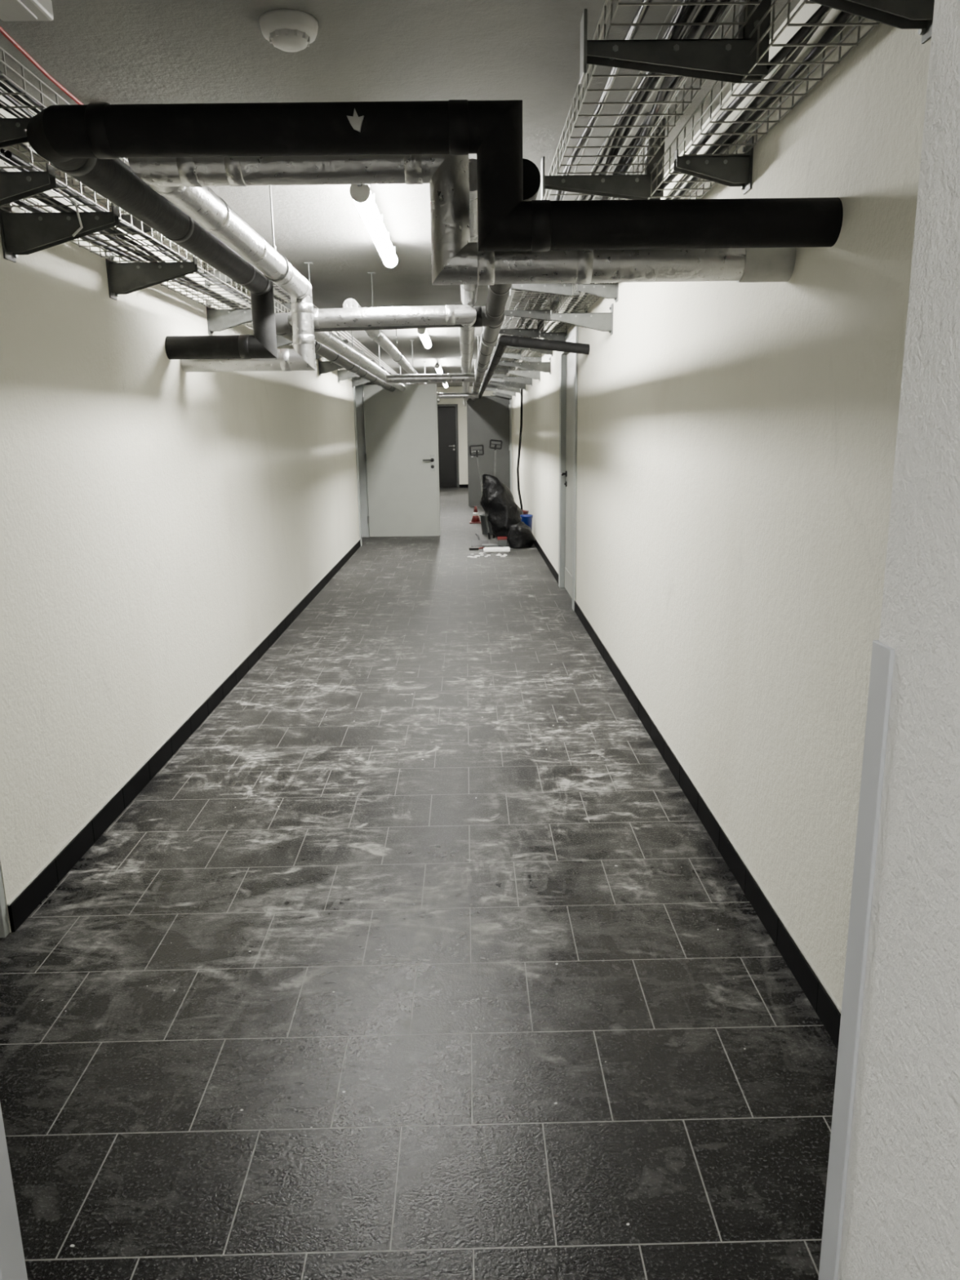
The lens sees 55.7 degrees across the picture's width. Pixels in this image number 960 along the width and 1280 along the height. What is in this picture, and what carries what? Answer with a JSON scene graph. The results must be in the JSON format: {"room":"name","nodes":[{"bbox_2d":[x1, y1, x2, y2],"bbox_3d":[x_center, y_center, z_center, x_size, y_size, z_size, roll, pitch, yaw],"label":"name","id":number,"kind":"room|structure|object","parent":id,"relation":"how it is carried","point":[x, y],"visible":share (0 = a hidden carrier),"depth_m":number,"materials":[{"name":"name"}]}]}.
{"room":"underground passage","nodes":[
{"label":"underground passage","id":0,"kind":"room"},
{"bbox_2d":[0,1103,27,1279],"bbox_3d":[-0.703,0.605,1.232,0.062,1.185,0.060,-1,13,-1],"label":"trim","id":1,"kind":"structure","parent":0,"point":[12,1263],"depth_m":1.29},
{"bbox_2d":[0,80,404,932],"bbox_3d":[-1.716,-2.720,12.729,0.250,2.500,21.120,-1,13,-1],"label":"wall","id":2,"kind":"structure","parent":0,"point":[159,520],"depth_m":3.65,"materials":[{"name":"paint"}]},
{"bbox_2d":[0,866,9,937],"bbox_3d":[-1.558,-0.134,2.449,0.268,2.100,0.080,-1,13,-1],"label":"trim","id":3,"kind":"structure","parent":2,"relation":"attached to","point":[4,924],"depth_m":2.69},
{"bbox_2d":[0,117,31,147],"bbox_3d":[-1.306,-1.425,2.534,0.280,0.140,0.070,-1,13,-1],"label":"bracket","id":4,"kind":"object","parent":2,"relation":"attached to","point":[12,132],"visible":0.4,"depth_m":2.52,"materials":[{"name":"metal"}]},
{"bbox_2d":[0,163,56,206],"bbox_3d":[-1.269,-1.155,2.340,0.340,0.180,0.070,-1,13,-1],"label":"bracket","id":5,"kind":"object","parent":2,"relation":"attached to","point":[15,186],"visible":1,"depth_m":2.32,"materials":[{"name":"metal"}]},
{"bbox_2d":[0,204,119,262],"bbox_3d":[-1.276,-1.254,2.769,0.340,0.180,0.070,-1,13,-1],"label":"bracket","id":6,"kind":"object","parent":2,"relation":"attached to","point":[21,233],"visible":0.91,"depth_m":2.75,"materials":[{"name":"metal"}]},
{"bbox_2d":[111,202,155,235],"bbox_3d":[-1.324,-1.685,3.654,0.280,0.140,0.070,-1,13,-1],"label":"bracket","id":7,"kind":"object","parent":2,"relation":"attached to","point":[135,223],"visible":0.06,"depth_m":3.64,"materials":[{"name":"metal"}]},
{"bbox_2d":[0,46,408,384],"bbox_3d":[-1.452,-3.612,11.716,0.259,0.069,19.500,-1,13,-1],"label":"cable tray","id":8,"kind":"object","parent":7,"relation":"on","point":[15,99],"visible":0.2,"depth_m":2.52,"materials":[{"name":"metal"}]},
{"bbox_2d":[105,248,198,300],"bbox_3d":[-1.289,-1.444,3.587,0.340,0.180,0.070,-1,13,-1],"label":"bracket","id":9,"kind":"object","parent":2,"relation":"attached to","point":[123,278],"visible":0.88,"depth_m":3.57,"materials":[{"name":"metal"}]},
{"bbox_2d":[7,539,360,932],"bbox_3d":[-1.475,-0.212,7.227,0.011,0.092,9.261,-1,13,-1],"label":"baseboard","id":10,"kind":"structure","parent":2,"relation":"attached to","point":[33,894],"depth_m":3.72,"materials":[{"name":"black tile"}]},
{"bbox_2d":[203,262,234,287],"bbox_3d":[-1.344,-1.978,4.920,0.280,0.140,0.070,-1,13,-1],"label":"bracket","id":11,"kind":"object","parent":2,"relation":"attached to","point":[216,272],"visible":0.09,"depth_m":4.90,"materials":[{"name":"metal"}]},
{"bbox_2d":[205,300,252,335],"bbox_3d":[-1.311,-1.762,4.960,0.340,0.180,0.070,-1,13,-1],"label":"bracket","id":12,"kind":"object","parent":2,"relation":"attached to","point":[218,320],"visible":0.7,"depth_m":4.94,"materials":[{"name":"metal"}]},
{"bbox_2d":[275,302,290,313],"bbox_3d":[-1.365,-2.271,6.186,0.280,0.140,0.070,-1,13,-1],"label":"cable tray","id":13,"kind":"object","parent":2,"relation":"attached to","point":[287,305],"visible":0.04,"depth_m":6.17,"materials":[{"name":"metal"}]},
{"bbox_2d":[275,333,293,347],"bbox_3d":[-1.330,-2.044,6.178,0.340,0.180,0.070,-1,13,-1],"label":"bracket","id":14,"kind":"object","parent":2,"relation":"attached to","point":[281,341],"visible":0.09,"depth_m":6.16,"materials":[{"name":"metal"}]},
{"bbox_2d":[293,346,322,359],"bbox_3d":[-1.351,-2.337,7.444,0.340,0.180,0.070,-1,13,-1],"label":"bracket","id":15,"kind":"object","parent":2,"relation":"attached to","point":[317,357],"visible":0.02,"depth_m":7.43,"materials":[{"name":"metal"}]},
{"bbox_2d":[0,128,359,376],"bbox_3d":[-1.430,-3.425,11.760,0.299,0.084,19.500,-1,13,-1],"label":"cable tray","id":16,"kind":"object","parent":15,"relation":"on","point":[117,238],"visible":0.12,"depth_m":3.28,"materials":[{"name":"metal"}]},
{"bbox_2d":[58,191,82,236],"bbox_3d":[-1.125,-1.175,2.507,0.055,0.115,0.015,-1,13,-1],"label":"loose wire","id":17,"kind":"object","parent":16,"relation":"hanging from","point":[60,192],"visible":1,"depth_m":2.50,"materials":[{"name":"white plastic"}]},
{"bbox_2d":[318,360,343,375],"bbox_3d":[-1.371,-2.630,8.711,0.340,0.180,0.070,-1,13,-1],"label":"bracket","id":18,"kind":"object","parent":2,"relation":"attached to","point":[325,366],"visible":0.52,"depth_m":8.69,"materials":[{"name":"metal"}]},
{"bbox_2d":[337,369,358,382],"bbox_3d":[-1.392,-2.924,9.977,0.340,0.180,0.070,-1,13,-1],"label":"bracket","id":19,"kind":"object","parent":2,"relation":"attached to","point":[342,375],"visible":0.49,"depth_m":9.96,"materials":[{"name":"metal"}]},
{"bbox_2d":[352,383,369,546],"bbox_3d":[-1.690,-2.400,12.054,0.256,2.180,1.140,-1,13,-1],"label":"frame","id":20,"kind":"object","parent":2,"relation":"attached to","point":[358,392],"visible":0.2,"depth_m":12.44,"materials":[{"name":"metal"}]},
{"bbox_2d":[351,376,370,387],"bbox_3d":[-1.412,-3.217,11.243,0.340,0.180,0.070,-1,13,-1],"label":"bracket","id":21,"kind":"object","parent":2,"relation":"attached to","point":[357,380],"visible":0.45,"depth_m":11.22,"materials":[{"name":"metal"}]},
{"bbox_2d":[362,383,440,537],"bbox_3d":[-1.072,-2.453,12.482,1.007,2.048,0.057,-1,13,-1],"label":"leaf","id":22,"kind":"object","parent":2,"relation":"attached to","point":[401,427],"depth_m":12.45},
{"bbox_2d":[422,454,435,471],"bbox_3d":[-0.702,-2.421,12.435,0.160,0.220,0.060,-1,13,-1],"label":"door handle","id":23,"kind":"object","parent":22,"relation":"attached to","point":[432,456],"depth_m":12.46,"materials":[{"name":"silver metal"}]},
{"bbox_2d":[0,0,800,386],"bbox_3d":[-0.500,-3.727,11.191,5.400,0.120,29.500,-1,13,-1],"label":"ceiling","id":24,"kind":"structure","parent":0,"point":[100,51],"depth_m":2.75,"materials":[{"name":"paint"}]},
{"bbox_2d":[0,0,53,21],"bbox_3d":[-1.118,-1.530,2.148,0.130,0.056,0.210,-1,13,-1],"label":"junction box","id":25,"kind":"object","parent":24,"relation":"attached to","point":[10,10],"depth_m":2.19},
{"bbox_2d":[0,26,111,104],"bbox_3d":[-1.246,-2.001,4.188,0.070,0.058,4.900,-1,13,-1],"label":"cable","id":26,"kind":"object","parent":24,"relation":"attached to","point":[2,31],"visible":0.19,"depth_m":2.52,"materials":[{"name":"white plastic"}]},
{"bbox_2d":[262,185,288,281],"bbox_3d":[-0.866,-1.725,3.796,0.117,0.428,0.040,-1,13,-1],"label":"hanger","id":27,"kind":"object","parent":24,"relation":"hanging from","point":[270,192],"visible":0.42,"depth_m":3.81,"materials":[{"name":"metal"}]},
{"bbox_2d":[128,154,795,372],"bbox_3d":[-0.661,-1.255,3.176,1.427,0.438,3.159,-11,16,-37],"label":"pipe","id":28,"kind":"object","parent":27,"relation":"hanging from","point":[184,182],"visible":0.79,"depth_m":2.37,"materials":[{"name":"silver metal"}]},
{"bbox_2d":[258,8,318,52],"bbox_3d":[-0.502,-1.594,2.395,0.152,0.062,0.152,-1,13,-1],"label":"smoke detector","id":29,"kind":"object","parent":24,"relation":"attached to","point":[289,30],"visible":1,"depth_m":2.35,"materials":[{"name":"white plastic"}]},
{"bbox_2d":[304,262,321,351],"bbox_3d":[-1.088,-2.138,5.852,0.113,0.546,0.040,-1,13,-1],"label":"hanger","id":30,"kind":"object","parent":24,"relation":"hanging from","point":[305,263],"visible":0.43,"depth_m":5.80,"materials":[{"name":"metal"}]},
{"bbox_2d":[349,184,397,268],"bbox_3d":[-0.499,-2.019,4.411,0.086,0.145,1.580,-1,13,-1],"label":"lamp","id":31,"kind":"object","parent":24,"relation":"attached to","point":[362,195],"visible":0.82,"depth_m":4.10,"materials":[{"name":"plastic"}]},
{"bbox_2d":[367,271,381,338],"bbox_3d":[-0.736,-2.292,6.233,0.097,0.428,0.040,-1,13,-1],"label":"hanger","id":32,"kind":"object","parent":24,"relation":"hanging from","point":[368,273],"visible":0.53,"depth_m":6.21,"materials":[{"name":"metal"}]},
{"bbox_2d":[409,340,417,373],"bbox_3d":[-0.811,-3.375,10.909,0.097,0.428,0.040,-1,13,-1],"label":"hanger","id":33,"kind":"object","parent":24,"relation":"hanging from","point":[410,340],"visible":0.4,"depth_m":10.90,"materials":[{"name":"metal"}]},
{"bbox_2d":[342,298,439,402],"bbox_3d":[-0.844,-3.721,13.138,0.088,0.088,16.700,-1,13,-1],"label":"pipe","id":34,"kind":"object","parent":33,"relation":"hanging from","point":[382,340],"visible":0.4,"depth_m":7.05,"materials":[{"name":"silver metal"}]},
{"bbox_2d":[417,328,431,348],"bbox_3d":[-0.582,-3.214,9.574,0.086,0.145,1.580,-1,13,-1],"label":"lamp","id":35,"kind":"object","parent":24,"relation":"attached to","point":[423,334],"visible":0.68,"depth_m":9.29,"materials":[{"name":"plastic"}]},
{"bbox_2d":[434,359,442,373],"bbox_3d":[-0.662,-4.365,14.542,0.086,0.145,1.580,-1,13,-1],"label":"lamp","id":36,"kind":"object","parent":24,"relation":"attached to","point":[437,366],"visible":0.95,"depth_m":13.89,"materials":[{"name":"plastic"}]},
{"bbox_2d":[475,335,483,383],"bbox_3d":[-0.019,-3.251,10.539,0.113,0.526,0.040,-1,13,-1],"label":"hanger","id":37,"kind":"object","parent":24,"relation":"hanging from","point":[476,335],"visible":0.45,"depth_m":10.50,"materials":[{"name":"metal"}]},
{"bbox_2d":[478,334,590,398],"bbox_3d":[0.327,-3.783,13.790,0.632,0.142,15.437,-1,13,-1],"label":"insulated pipe","id":38,"kind":"object","parent":37,"relation":"hanging from","point":[504,340],"visible":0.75,"depth_m":6.29,"materials":[{"name":"plastic"}]},
{"bbox_2d":[481,381,500,386],"bbox_3d":[0.228,-4.876,16.942,0.464,0.260,0.100,-1,13,-1],"label":"bracket","id":39,"kind":"object","parent":24,"relation":"attached to","point":[493,383],"visible":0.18,"depth_m":16.94,"materials":[{"name":"metal"}]},
{"bbox_2d":[483,366,505,382],"bbox_3d":[0.249,-4.582,15.676,0.464,0.260,0.100,-1,13,-1],"label":"bracket","id":40,"kind":"object","parent":24,"relation":"attached to","point":[498,380],"visible":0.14,"depth_m":15.67,"materials":[{"name":"metal"}]},
{"bbox_2d":[484,366,509,377],"bbox_3d":[0.269,-4.289,14.410,0.464,0.260,0.100,-1,13,-1],"label":"bracket","id":41,"kind":"object","parent":24,"relation":"attached to","point":[495,375],"visible":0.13,"depth_m":14.40,"materials":[{"name":"metal"}]},
{"bbox_2d":[485,366,512,373],"bbox_3d":[0.290,-3.996,13.144,0.464,0.260,0.100,-1,13,-1],"label":"bracket","id":42,"kind":"object","parent":24,"relation":"attached to","point":[505,370],"visible":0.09,"depth_m":13.14,"materials":[{"name":"metal"}]},
{"bbox_2d":[488,348,519,367],"bbox_3d":[0.310,-3.703,11.877,0.464,0.260,0.100,-1,13,-1],"label":"bracket","id":43,"kind":"object","parent":24,"relation":"attached to","point":[507,363],"visible":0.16,"depth_m":11.87,"materials":[{"name":"metal"}]},
{"bbox_2d":[491,349,525,359],"bbox_3d":[0.330,-3.409,10.611,0.464,0.260,0.100,-1,13,-1],"label":"bracket","id":44,"kind":"object","parent":24,"relation":"attached to","point":[507,355],"visible":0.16,"depth_m":10.61,"materials":[{"name":"metal"}]},
{"bbox_2d":[494,323,535,350],"bbox_3d":[0.351,-3.116,9.345,0.464,0.260,0.100,-1,13,-1],"label":"bracket","id":45,"kind":"object","parent":24,"relation":"attached to","point":[495,344],"visible":0.02,"depth_m":9.35,"materials":[{"name":"metal"}]},
{"bbox_2d":[498,306,548,337],"bbox_3d":[0.371,-2.823,8.078,0.464,0.260,0.100,-1,13,-1],"label":"bracket","id":46,"kind":"object","parent":24,"relation":"attached to","point":[533,332],"visible":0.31,"depth_m":8.07,"materials":[{"name":"metal"}]},
{"bbox_2d":[503,295,559,320],"bbox_3d":[0.392,-2.530,6.812,0.464,0.260,0.100,-1,13,-1],"label":"bracket","id":47,"kind":"object","parent":24,"relation":"attached to","point":[542,314],"visible":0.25,"depth_m":6.80,"materials":[{"name":"metal"}]},
{"bbox_2d":[479,0,761,391],"bbox_3d":[0.295,-3.507,11.075,0.304,0.084,20.850,-1,13,-1],"label":"cable tray","id":48,"kind":"object","parent":47,"relation":"on","point":[679,20],"visible":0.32,"depth_m":2.60,"materials":[{"name":"metal"}]},
{"bbox_2d":[493,0,879,392],"bbox_3d":[0.569,-3.434,11.097,0.189,0.084,20.850,-1,13,-1],"label":"cable tray","id":49,"kind":"object","parent":47,"relation":"attached to","point":[734,131],"visible":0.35,"depth_m":2.32,"materials":[{"name":"metal"}]},
{"bbox_2d":[509,283,580,296],"bbox_3d":[0.412,-2.236,5.546,0.464,0.260,0.100,-1,13,-1],"label":"bracket","id":50,"kind":"object","parent":24,"relation":"attached to","point":[559,289],"visible":0.41,"depth_m":5.54,"materials":[{"name":"metal"}]},
{"bbox_2d":[541,115,676,199],"bbox_3d":[0.450,-1.695,3.208,0.464,0.260,0.100,-1,13,-1],"label":"bracket","id":51,"kind":"object","parent":24,"relation":"attached to","point":[633,187],"visible":0.65,"depth_m":3.20,"materials":[{"name":"metal"}]},
{"bbox_2d":[579,0,771,84],"bbox_3d":[0.467,-1.438,2.097,0.464,0.260,0.100,-1,13,-1],"label":"bracket","id":52,"kind":"object","parent":24,"relation":"attached to","point":[726,60],"visible":0.95,"depth_m":2.09,"materials":[{"name":"metal"}]},
{"bbox_3d":[0.084,-1.586,3.330,0.105,0.518,0.040,-1,13,-1],"label":"hanger","id":53,"kind":"object","parent":24,"relation":"hanging from","visible":0},
{"bbox_2d":[484,158,540,322],"bbox_3d":[0.086,-1.402,3.449,0.096,0.103,2.630,-1,13,0],"label":"insulated pipe","id":54,"kind":"object","parent":53,"relation":"hanging from","point":[497,294],"visible":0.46,"depth_m":3.58,"materials":[{"name":"plastic"}]},
{"bbox_3d":[-1.164,-3.221,10.528,0.113,0.546,0.040,-1,13,-1],"label":"hanger","id":55,"kind":"object","parent":24,"relation":"hanging from","visible":0},
{"bbox_2d":[287,305,476,406],"bbox_3d":[-0.629,-3.570,12.936,0.956,0.106,17.168,-1,13,-1],"label":"pipe","id":56,"kind":"object","parent":55,"relation":"hanging from","point":[464,315],"visible":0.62,"depth_m":4.60,"materials":[{"name":"silver metal"}]},
{"bbox_2d":[386,373,475,383],"bbox_3d":[-0.468,-2.492,8.655,0.840,0.084,0.084,-1,13,-1],"label":"pipe","id":57,"kind":"object","parent":56,"relation":"attached to","point":[469,377],"visible":1,"depth_m":8.62,"materials":[{"name":"silver metal"}]},
{"bbox_2d":[460,158,478,306],"bbox_3d":[-0.039,-1.504,3.565,0.084,0.084,2.355,-1,13,-1],"label":"pipe","id":58,"kind":"object","parent":56,"relation":"attached to","point":[468,292],"visible":0.2,"depth_m":2.77,"materials":[{"name":"silver metal"}]},
{"bbox_2d":[275,306,504,399],"bbox_3d":[-0.627,-3.593,13.016,1.249,0.124,17.002,-1,13,-1],"label":"insulated pipe","id":59,"kind":"object","parent":55,"relation":"hanging from","point":[491,330],"visible":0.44,"depth_m":5.41,"materials":[{"name":"metal"}]},
{"bbox_2d":[436,392,478,399],"bbox_3d":[-0.620,-3.529,13.134,1.200,0.084,0.084,-1,13,-1],"label":"pipe","id":60,"kind":"object","parent":59,"relation":"attached to","point":[439,395],"visible":0.53,"depth_m":13.11,"materials":[{"name":"silver metal"}]},
{"bbox_2d":[0,487,838,1279],"bbox_3d":[-0.462,-1.184,11.781,5.400,0.100,29.500,-1,13,-1],"label":"floor","id":61,"kind":"structure","parent":0,"point":[420,956],"depth_m":2.38,"materials":[{"name":"tile"}]},
{"bbox_2d":[469,506,480,524],"bbox_3d":[-0.068,-1.990,14.424,0.200,0.265,0.200,-1,13,-1],"label":"traffic cone","id":62,"kind":"object","parent":61,"relation":"on","point":[475,519],"visible":0.88,"depth_m":14.38,"materials":[{"name":"red plastic"}]},
{"bbox_2d":[471,533,488,546],"bbox_3d":[-0.004,-1.295,11.738,0.220,0.122,0.453,-1,13,-1],"label":"dustpan","id":63,"kind":"object","parent":61,"relation":"on","point":[478,543],"visible":0.95,"depth_m":11.63,"materials":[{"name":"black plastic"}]},
{"bbox_2d":[469,444,490,539],"bbox_3d":[0.003,-1.985,12.210,0.272,1.257,0.064,2,13,12],"label":"mop","id":64,"kind":"object","parent":61,"relation":"on","point":[477,454],"visible":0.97,"depth_m":12.10,"materials":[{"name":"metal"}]},
{"bbox_2d":[479,513,493,534],"bbox_3d":[0.147,-1.640,12.866,0.318,0.280,0.318,-1,13,-1],"label":"bucket","id":65,"kind":"object","parent":61,"relation":"on","point":[483,523],"visible":0.46,"depth_m":12.77,"materials":[{"name":"plastic"}]},
{"bbox_2d":[466,552,506,557],"bbox_3d":[0.084,-1.002,10.709,0.470,0.011,0.373,-1,13,-1],"label":"debris","id":66,"kind":"object","parent":61,"relation":"on","point":[498,554],"visible":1,"depth_m":10.66,"materials":[{"name":"white paper"}]},
{"bbox_2d":[481,543,505,549],"bbox_3d":[0.169,-1.165,11.327,0.290,0.050,0.153,-1,13,-1],"label":"power strip","id":67,"kind":"object","parent":61,"relation":"on","point":[484,545],"visible":0.6,"depth_m":11.29,"materials":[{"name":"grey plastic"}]},
{"bbox_2d":[488,439,502,538],"bbox_3d":[0.222,-2.043,12.300,0.183,1.320,0.147,-1,13,-1],"label":"mop","id":68,"kind":"object","parent":61,"relation":"on","point":[491,440],"visible":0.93,"depth_m":12.23,"materials":[{"name":"metal"}]},
{"bbox_2d":[483,546,510,553],"bbox_3d":[0.201,-1.093,11.038,0.318,0.039,0.264,-1,13,-1],"label":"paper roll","id":69,"kind":"object","parent":61,"relation":"on","point":[486,549],"visible":1,"depth_m":10.94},
{"bbox_2d":[478,474,520,540],"bbox_3d":[0.289,-1.731,11.912,0.616,0.880,0.481,-1,13,-1],"label":"bag","id":70,"kind":"object","parent":61,"relation":"on","point":[499,504],"visible":0.84,"depth_m":11.76,"materials":[{"name":"black"}]},
{"bbox_2d":[497,536,506,546],"bbox_3d":[0.280,-1.244,11.502,0.120,0.120,0.120,-1,13,-1],"label":"carton","id":71,"kind":"object","parent":61,"relation":"on","point":[501,540],"visible":0.88,"depth_m":11.44,"materials":[{"name":"grey cardboard"}]},
{"bbox_2d":[506,521,532,548],"bbox_3d":[0.496,-1.321,11.354,0.320,0.326,0.330,-1,13,-1],"label":"bag","id":72,"kind":"object","parent":61,"relation":"on","point":[520,536],"visible":0.99,"depth_m":11.25,"materials":[{"name":"black"}]},
{"bbox_2d":[519,509,528,515],"bbox_3d":[0.542,-1.596,12.472,0.255,0.360,0.254,-1,13,-1],"label":"bucket","id":73,"kind":"object","parent":61,"relation":"on","point":[522,511],"visible":0.23,"depth_m":12.35,"materials":[{"name":"plastic"}]},
{"bbox_2d":[520,514,533,528],"bbox_3d":[0.596,-1.408,11.613,0.162,0.380,0.159,-1,13,-1],"label":"bucket","id":74,"kind":"object","parent":61,"relation":"on","point":[526,518],"visible":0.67,"depth_m":11.53,"materials":[{"name":"plastic"}]},
{"bbox_2d":[436,386,493,484],"bbox_3d":[-0.653,-5.147,23.128,2.711,2.500,0.200,-1,13,-1],"label":"wall","id":75,"kind":"structure","parent":0,"point":[462,410],"depth_m":22.96,"materials":[{"name":"paint"}]},
{"bbox_2d":[437,407,457,487],"bbox_3d":[-0.875,-4.911,23.189,0.530,2.000,0.100,-1,13,-1],"label":"leaf","id":76,"kind":"object","parent":75,"relation":"attached to","point":[446,415],"visible":0.88,"depth_m":23.20,"materials":[{"name":"black metal"}]},
{"bbox_2d":[437,404,459,488],"bbox_3d":[-0.875,-4.936,23.163,0.660,2.080,0.220,-1,13,-1],"label":"frame","id":77,"kind":"object","parent":75,"relation":"attached to","point":[438,405],"visible":0.52,"depth_m":23.01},
{"bbox_2d":[507,0,931,1008],"bbox_3d":[0.780,-2.608,12.087,0.200,2.500,22.500,-1,13,-1],"label":"wall","id":78,"kind":"structure","parent":0,"point":[736,442],"depth_m":2.58,"materials":[{"name":"paint"}]},
{"bbox_2d":[26,99,843,359],"bbox_3d":[-0.719,-1.199,2.859,1.474,0.384,3.229,-11,17,-38],"label":"insulated pipe","id":79,"kind":"object","parent":78,"relation":"attached to","point":[86,143],"visible":0.94,"depth_m":2.07,"materials":[{"name":"plastic"}]},
{"bbox_2d":[492,391,511,399],"bbox_3d":[0.410,-4.523,16.760,0.360,0.170,0.070,-1,13,-1],"label":"bracket","id":80,"kind":"object","parent":78,"relation":"attached to","point":[504,395],"visible":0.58,"depth_m":16.74,"materials":[{"name":"metal"}]},
{"bbox_2d":[494,389,515,396],"bbox_3d":[0.430,-4.230,15.494,0.360,0.170,0.070,-1,13,-1],"label":"bracket","id":81,"kind":"object","parent":78,"relation":"attached to","point":[501,391],"visible":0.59,"depth_m":15.47,"materials":[{"name":"metal"}]},
{"bbox_2d":[497,385,519,393],"bbox_3d":[0.450,-3.937,14.228,0.360,0.170,0.070,-1,13,-1],"label":"bracket","id":82,"kind":"object","parent":78,"relation":"attached to","point":[504,388],"visible":0.68,"depth_m":14.21,"materials":[{"name":"metal"}]},
{"bbox_2d":[508,398,511,491],"bbox_3d":[0.577,-3.615,17.281,0.047,2.120,0.160,-1,13,-1],"label":"post","id":83,"kind":"object","parent":78,"relation":"attached to","point":[510,403],"visible":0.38,"depth_m":17.17,"materials":[{"name":"metal"}]},
{"bbox_2d":[466,395,510,506],"bbox_3d":[0.167,-3.582,17.272,0.806,2.048,0.060,-1,13,-1],"label":"leaf","id":84,"kind":"object","parent":83,"relation":"attached to","point":[488,417],"visible":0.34,"depth_m":17.19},
{"bbox_2d":[500,382,525,391],"bbox_3d":[0.471,-3.643,12.961,0.360,0.170,0.070,-1,13,-1],"label":"bracket","id":85,"kind":"object","parent":78,"relation":"attached to","point":[515,384],"visible":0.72,"depth_m":12.94,"materials":[{"name":"metal"}]},
{"bbox_2d":[504,376,532,386],"bbox_3d":[0.491,-3.350,11.695,0.360,0.170,0.070,-1,13,-1],"label":"bracket","id":86,"kind":"object","parent":78,"relation":"attached to","point":[522,380],"visible":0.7,"depth_m":11.68,"materials":[{"name":"metal"}]},
{"bbox_2d":[516,389,523,509],"bbox_3d":[0.603,-2.783,13.635,0.106,2.054,0.234,-1,13,-1],"label":"cable","id":87,"kind":"object","parent":78,"relation":"attached to","point":[522,390],"visible":0.77,"depth_m":13.70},
{"bbox_2d":[508,368,540,381],"bbox_3d":[0.512,-3.057,10.429,0.360,0.170,0.070,-1,13,-1],"label":"bracket","id":88,"kind":"object","parent":78,"relation":"attached to","point":[533,374],"visible":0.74,"depth_m":10.41,"materials":[{"name":"metal"}]},
{"bbox_2d":[521,355,542,362],"bbox_3d":[0.580,-3.159,10.211,0.224,0.145,0.070,-1,13,-1],"label":"bracket","id":89,"kind":"object","parent":78,"relation":"attached to","point":[531,359],"visible":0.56,"depth_m":10.19,"materials":[{"name":"metal"}]},
{"bbox_2d":[515,356,551,374],"bbox_3d":[0.532,-2.764,9.162,0.360,0.170,0.070,-1,13,-1],"label":"bracket","id":90,"kind":"object","parent":78,"relation":"attached to","point":[544,366],"visible":1,"depth_m":9.14,"materials":[{"name":"metal"}]},
{"bbox_2d":[529,348,552,356],"bbox_3d":[0.600,-2.865,8.945,0.224,0.145,0.070,-1,13,-1],"label":"bracket","id":91,"kind":"object","parent":78,"relation":"attached to","point":[542,351],"visible":0.36,"depth_m":8.93,"materials":[{"name":"metal"}]},
{"bbox_2d":[532,533,558,583],"bbox_3d":[0.634,-2.264,15.943,0.011,0.092,15.141,-1,13,-1],"label":"baseboard","id":92,"kind":"structure","parent":78,"relation":"attached to","point":[544,555],"depth_m":9.92,"materials":[{"name":"black tile"}]},
{"bbox_2d":[539,325,567,341],"bbox_3d":[0.621,-2.572,7.678,0.224,0.145,0.070,-1,13,-1],"label":"bracket","id":93,"kind":"object","parent":78,"relation":"attached to","point":[560,336],"visible":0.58,"depth_m":7.66,"materials":[{"name":"metal"}]},
{"bbox_2d":[558,326,577,610],"bbox_3d":[0.804,-1.446,7.737,0.138,2.200,1.220,-1,13,-1],"label":"frame","id":94,"kind":"object","parent":78,"relation":"attached to","point":[572,336],"visible":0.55,"depth_m":8.06,"materials":[{"name":"metal"}]},
{"bbox_2d":[564,352,573,598],"bbox_3d":[0.803,-1.392,7.749,0.051,2.072,0.980,-1,13,-1],"label":"leaf","id":95,"kind":"object","parent":78,"relation":"attached to","point":[570,357],"visible":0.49,"depth_m":7.92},
{"bbox_2d":[550,303,613,335],"bbox_3d":[0.594,-1.872,5.315,0.360,0.170,0.070,-1,13,-1],"label":"bracket","id":96,"kind":"object","parent":78,"relation":"attached to","point":[602,322],"visible":1,"depth_m":5.29,"materials":[{"name":"metal"}]},
{"bbox_2d":[577,282,618,302],"bbox_3d":[0.662,-1.979,5.117,0.224,0.145,0.070,-1,13,-1],"label":"bracket","id":97,"kind":"object","parent":78,"relation":"attached to","point":[608,291],"visible":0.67,"depth_m":5.10,"materials":[{"name":"metal"}]},
{"bbox_2d":[574,600,841,1048],"bbox_3d":[0.820,0.411,4.392,0.011,0.092,6.136,-1,13,-1],"label":"baseboard","id":98,"kind":"structure","parent":78,"relation":"attached to","point":[826,1007],"depth_m":2.92,"materials":[{"name":"black tile"}]},
{"bbox_2d":[673,135,754,195],"bbox_3d":[0.700,-1.429,2.740,0.224,0.145,0.070,-1,13,-1],"label":"bracket","id":99,"kind":"object","parent":78,"relation":"attached to","point":[733,171],"visible":0.92,"depth_m":2.72,"materials":[{"name":"metal"}]},
{"bbox_2d":[809,0,934,44],"bbox_3d":[0.718,-1.176,1.649,0.224,0.145,0.070,-1,13,-1],"label":"bracket","id":100,"kind":"object","parent":78,"relation":"attached to","point":[900,14],"visible":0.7,"depth_m":1.67,"materials":[{"name":"metal"}]},
{"bbox_2d":[837,0,959,1279],"bbox_3d":[-0.286,-0.001,0.909,3.750,2.500,0.420,-1,13,-1],"label":"wall","id":101,"kind":"structure","parent":0,"point":[901,1221],"depth_m":1.03,"materials":[{"name":"white paint"}]},
{"bbox_2d":[818,640,894,1279],"bbox_3d":[0.529,0.582,1.252,0.053,1.185,0.050,-1,13,-1],"label":"trim","id":102,"kind":"structure","parent":101,"relation":"attached to","point":[882,655],"depth_m":1.21,"materials":[{"name":"metal"}]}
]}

